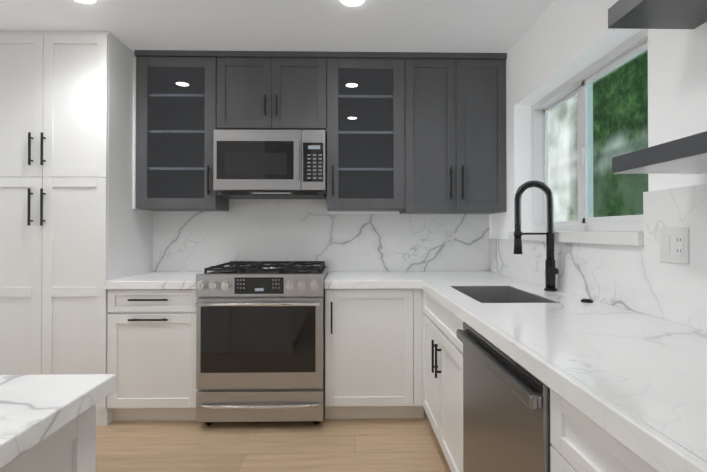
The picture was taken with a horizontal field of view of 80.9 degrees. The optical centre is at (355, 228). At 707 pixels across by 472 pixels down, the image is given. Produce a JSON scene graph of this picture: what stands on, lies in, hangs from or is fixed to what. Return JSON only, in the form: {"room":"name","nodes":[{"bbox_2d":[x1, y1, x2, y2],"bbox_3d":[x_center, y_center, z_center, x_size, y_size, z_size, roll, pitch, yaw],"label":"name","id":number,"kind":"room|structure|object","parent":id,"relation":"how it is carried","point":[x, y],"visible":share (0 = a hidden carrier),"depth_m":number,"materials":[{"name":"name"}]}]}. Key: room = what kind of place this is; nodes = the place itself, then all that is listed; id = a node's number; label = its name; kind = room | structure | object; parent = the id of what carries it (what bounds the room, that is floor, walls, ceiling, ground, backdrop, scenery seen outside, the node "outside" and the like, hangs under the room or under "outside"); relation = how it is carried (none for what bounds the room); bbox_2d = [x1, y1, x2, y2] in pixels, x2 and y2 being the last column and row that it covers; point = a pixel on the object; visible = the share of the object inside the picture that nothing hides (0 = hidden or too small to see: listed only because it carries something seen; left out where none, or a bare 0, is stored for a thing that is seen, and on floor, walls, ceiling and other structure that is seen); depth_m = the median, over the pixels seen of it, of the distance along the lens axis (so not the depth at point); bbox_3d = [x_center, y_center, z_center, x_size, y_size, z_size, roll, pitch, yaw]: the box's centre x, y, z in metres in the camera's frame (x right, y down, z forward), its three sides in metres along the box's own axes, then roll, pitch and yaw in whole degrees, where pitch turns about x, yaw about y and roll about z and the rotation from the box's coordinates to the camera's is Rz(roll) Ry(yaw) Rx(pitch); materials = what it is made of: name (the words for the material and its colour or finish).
{"room":"kitchen","nodes":[
{"label":"kitchen","id":0,"kind":"room"},
{"bbox_2d":[96,409,450,471],"bbox_3d":[-1.690,1.228,-0.319,6.228,0.050,7.000,0,0,-1],"label":"floor","id":1,"kind":"structure","parent":0,"point":[376,445],"depth_m":2.33,"materials":[{"name":"brown wood"}]},
{"bbox_2d":[0,404,95,471],"bbox_3d":[-1.480,0.772,-0.128,1.900,0.864,1.968,0,0,-1],"label":"base cabinet","id":2,"kind":"object","parent":1,"relation":"on","point":[70,446],"visible":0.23,"depth_m":0.79,"materials":[{"name":"white wood"}]},
{"bbox_2d":[0,374,115,468],"bbox_3d":[-1.470,0.322,-0.118,1.950,0.036,1.980,0,0,-1],"label":"countertop","id":3,"kind":"structure","parent":2,"relation":"on","point":[35,410],"depth_m":0.75,"materials":[{"name":"stone"}]},
{"bbox_2d":[0,30,152,425],"bbox_3d":[-1.940,-0.003,2.856,0.783,2.462,0.662,0,0,-1],"label":"pantry","id":4,"kind":"object","parent":1,"relation":"on","point":[76,231],"visible":0.85,"depth_m":2.57,"materials":[{"name":"white wood"}]},
{"bbox_2d":[132,51,150,210],"bbox_3d":[-1.542,-0.685,3.039,0.020,1.097,0.319,0,0,-1],"label":"cabinet filler","id":5,"kind":"object","parent":4,"relation":"attached to","point":[134,139],"visible":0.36,"depth_m":2.88,"materials":[{"name":"white wood"}]},
{"bbox_2d":[107,289,197,420],"bbox_3d":[-1.264,0.792,2.866,0.568,0.870,0.651,0,0,-1],"label":"base cabinet","id":6,"kind":"object","parent":1,"relation":"on","point":[151,357],"visible":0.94,"depth_m":2.58,"materials":[{"name":"white wood"}]},
{"bbox_2d":[195,261,328,424],"bbox_3d":[-0.588,0.736,2.829,0.774,0.983,0.751,0,0,-1],"label":"range","id":7,"kind":"object","parent":1,"relation":"on","point":[260,341],"visible":1,"depth_m":2.52,"materials":[{"name":"silver metal"}]},
{"bbox_2d":[325,289,424,418],"bbox_3d":[0.119,0.793,2.892,0.636,0.870,0.651,0,0,-1],"label":"base cabinet","id":8,"kind":"object","parent":1,"relation":"on","point":[373,353],"visible":1,"depth_m":2.61,"materials":[{"name":"white wood"}]},
{"bbox_2d":[423,286,557,471],"bbox_3d":[0.739,0.773,2.136,0.679,0.897,0.947,0,0,-1],"label":"base cabinet","id":9,"kind":"object","parent":1,"relation":"on","point":[443,375],"visible":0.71,"depth_m":2.08,"materials":[{"name":"white wood"}]},
{"bbox_2d":[457,322,551,471],"bbox_3d":[0.725,0.781,1.316,0.637,0.869,0.681,0,0,-1],"label":"dishwasher","id":10,"kind":"object","parent":1,"relation":"on","point":[506,413],"visible":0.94,"depth_m":1.24,"materials":[{"name":"silver metal"}]},
{"bbox_2d":[550,389,656,471],"bbox_3d":[0.767,0.775,0.592,0.679,0.870,0.760,0,0,-1],"label":"base cabinet","id":11,"kind":"object","parent":1,"relation":"on","point":[580,441],"visible":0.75,"depth_m":0.84,"materials":[{"name":"white wood"}]},
{"bbox_3d":[0.802,0.767,-0.429,0.647,0.870,1.280,0,0,-1],"label":"base cabinet","id":12,"kind":"object","parent":1,"relation":"on","visible":0},
{"bbox_2d":[105,272,208,289],"bbox_3d":[-1.264,0.351,2.873,0.570,0.050,0.645,0,0,-1],"label":"countertop","id":13,"kind":"structure","parent":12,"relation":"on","point":[151,280],"depth_m":2.56,"materials":[{"name":"stone"}]},
{"bbox_2d":[324,271,424,288],"bbox_3d":[0.101,0.352,2.898,0.600,0.050,0.648,0,0,-1],"label":"countertop","id":14,"kind":"structure","parent":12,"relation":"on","point":[334,279],"depth_m":2.65,"materials":[{"name":"stone"}]},
{"bbox_2d":[429,271,492,278],"bbox_3d":[0.685,0.342,2.919,0.330,0.030,0.625,0,0,-1],"label":"countertop","id":15,"kind":"structure","parent":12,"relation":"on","point":[440,274],"depth_m":2.89,"materials":[{"name":"stone"}]},
{"bbox_2d":[417,271,706,471],"bbox_3d":[0.766,0.338,1.084,0.664,0.050,4.300,0,0,-1],"label":"countertop","id":16,"kind":"structure","parent":12,"relation":"on","point":[635,382],"depth_m":1.00,"materials":[{"name":"stone"}]},
{"bbox_2d":[513,180,558,290],"bbox_3d":[0.931,0.035,2.134,0.222,0.572,0.096,0,0,-1],"label":"faucet","id":17,"kind":"object","parent":16,"relation":"on","point":[551,270],"visible":1,"depth_m":2.14,"materials":[{"name":"black metal"}]},
{"bbox_2d":[581,299,592,302],"bbox_3d":[1.006,0.312,1.802,0.048,0.012,0.048,0,0,-1],"label":"switch","id":18,"kind":"object","parent":16,"relation":"on","point":[587,300],"visible":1,"depth_m":1.79,"materials":[{"name":"black plastic"}]},
{"bbox_2d":[0,0,553,52],"bbox_3d":[-1.690,-1.285,-0.300,6.228,0.050,7.000,0,0,-1],"label":"ceiling","id":19,"kind":"structure","parent":0,"point":[473,26],"depth_m":2.50,"materials":[{"name":"white paint"}]},
{"bbox_2d":[75,0,95,3],"bbox_3d":[-1.462,-1.238,2.211,0.131,0.007,0.131,0,0,-7],"label":"recessed light","id":20,"kind":"object","parent":19,"relation":"in","point":[81,1],"depth_m":2.25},
{"bbox_2d":[340,0,364,6],"bbox_3d":[-0.017,-1.237,2.238,0.131,0.007,0.131,0,0,-7],"label":"recessed light","id":21,"kind":"object","parent":19,"relation":"in","point":[352,3],"depth_m":2.26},
{"bbox_2d":[326,196,490,271],"bbox_3d":[-1.756,-0.001,3.250,6.228,2.564,0.120,0,0,-1],"label":"wall","id":22,"kind":"structure","parent":0,"point":[363,212],"depth_m":3.23,"materials":[{"name":"white paint"}]},
{"bbox_2d":[136,57,228,210],"bbox_3d":[-1.250,-0.666,3.023,0.553,1.059,0.361,0,0,-1],"label":"upper cabinet","id":23,"kind":"object","parent":22,"relation":"attached to","point":[176,111],"visible":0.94,"depth_m":2.89,"materials":[{"name":"grey wood"}]},
{"bbox_2d":[152,211,228,271],"bbox_3d":[-1.265,0.097,3.188,0.580,0.463,0.020,0,0,-1],"label":"backsplash","id":24,"kind":"structure","parent":22,"relation":"attached to","point":[190,241],"depth_m":3.18,"materials":[{"name":"stone"}]},
{"bbox_2d":[217,57,326,134],"bbox_3d":[-0.588,-0.936,3.037,0.767,0.520,0.361,0,0,-1],"label":"upper cabinet","id":25,"kind":"object","parent":22,"relation":"attached to","point":[256,93],"visible":0.98,"depth_m":2.89,"materials":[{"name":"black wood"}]},
{"bbox_2d":[213,129,326,198],"bbox_3d":[-0.589,-0.452,3.000,0.759,0.446,0.429,0,0,-1],"label":"microwave","id":26,"kind":"object","parent":25,"relation":"attached to","point":[269,164],"visible":1,"depth_m":2.81,"materials":[{"name":"silver metal"}]},
{"bbox_2d":[134,50,506,58],"bbox_3d":[-0.235,-1.215,3.056,2.593,0.038,0.341,0,0,-1],"label":"crown molding","id":27,"kind":"structure","parent":25,"relation":"on","point":[286,54],"depth_m":2.89,"materials":[{"name":"grey wood"}]},
{"bbox_2d":[229,199,328,266],"bbox_3d":[-0.592,0.033,3.201,0.767,0.520,0.020,0,0,-1],"label":"backsplash","id":28,"kind":"structure","parent":22,"relation":"attached to","point":[261,230],"depth_m":3.19,"materials":[{"name":"stone"}]},
{"bbox_2d":[327,58,404,210],"bbox_3d":[0.070,-0.666,3.047,0.548,1.059,0.361,0,0,-1],"label":"upper cabinet","id":29,"kind":"object","parent":22,"relation":"attached to","point":[365,134],"visible":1,"depth_m":2.92,"materials":[{"name":"grey wood"}]},
{"bbox_2d":[329,214,488,270],"bbox_3d":[0.415,0.107,3.219,1.247,0.444,0.020,0,0,-1],"label":"backsplash","id":30,"kind":"structure","parent":22,"relation":"attached to","point":[386,242],"depth_m":3.21,"materials":[{"name":"stone"}]},
{"bbox_2d":[445,231,453,245],"bbox_3d":[0.729,0.076,3.211,0.072,0.116,0.008,0,0,-1],"label":"electrical outlet","id":31,"kind":"object","parent":30,"relation":"attached to","point":[449,238],"visible":1,"depth_m":3.21,"materials":[{"name":"white plastic"}]},
{"bbox_2d":[399,59,505,213],"bbox_3d":[0.703,-0.656,3.059,0.717,1.079,0.361,0,0,-1],"label":"upper cabinet","id":32,"kind":"object","parent":22,"relation":"attached to","point":[455,136],"visible":1,"depth_m":2.92,"materials":[{"name":"grey wood"}]},
{"bbox_2d":[489,0,706,330],"bbox_3d":[1.214,-0.028,-0.255,0.220,2.464,7.000,0,0,-1],"label":"wall","id":33,"kind":"structure","parent":0,"point":[675,292],"depth_m":1.69,"materials":[{"name":"paint"}]},
{"bbox_2d":[531,29,647,230],"bbox_3d":[1.238,-0.410,2.169,0.089,0.848,1.242,0,0,-1],"label":"window","id":34,"kind":"structure","parent":33,"relation":"in","point":[580,85],"depth_m":2.21,"materials":[{"name":"white plastic"}]},
{"bbox_2d":[608,0,706,28],"bbox_3d":[0.975,-0.685,0.142,0.282,0.063,2.392,0,0,-1],"label":"floating shelf","id":35,"kind":"object","parent":33,"relation":"attached to","point":[657,14],"visible":1,"depth_m":1.26,"materials":[{"name":"grey wood"}]},
{"bbox_2d":[612,131,706,173],"bbox_3d":[0.976,-0.209,0.129,0.282,0.051,2.375,0,0,-1],"label":"floating shelf","id":36,"kind":"object","parent":33,"relation":"attached to","point":[686,155],"visible":1,"depth_m":1.13,"materials":[{"name":"grey wood"}]},
{"bbox_2d":[660,227,688,263],"bbox_3d":[1.069,0.055,1.393,0.009,0.120,0.120,0,0,-1],"label":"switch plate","id":37,"kind":"object","parent":33,"relation":"attached to","point":[674,244],"visible":1,"depth_m":1.39,"materials":[{"name":"white plastic"}]},
{"bbox_3d":[1.179,0.646,2.160,0.200,1.153,1.244,0,0,-1],"label":"wall","id":38,"kind":"structure","parent":0,"visible":0},
{"bbox_2d":[509,231,642,245],"bbox_3d":[1.116,0.042,2.163,0.154,0.054,1.242,0,0,-1],"label":"window sill","id":39,"kind":"structure","parent":38,"relation":"on","point":[631,238],"depth_m":1.80,"materials":[{"name":"white"}]},
{"label":"outside","id":40,"kind":"structure","parent":0,"visible":0},
{"bbox_2d":[544,50,647,231],"bbox_3d":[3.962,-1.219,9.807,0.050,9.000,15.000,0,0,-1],"label":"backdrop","id":41,"kind":"structure","parent":40,"point":[601,160],"depth_m":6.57,"materials":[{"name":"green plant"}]}
]}

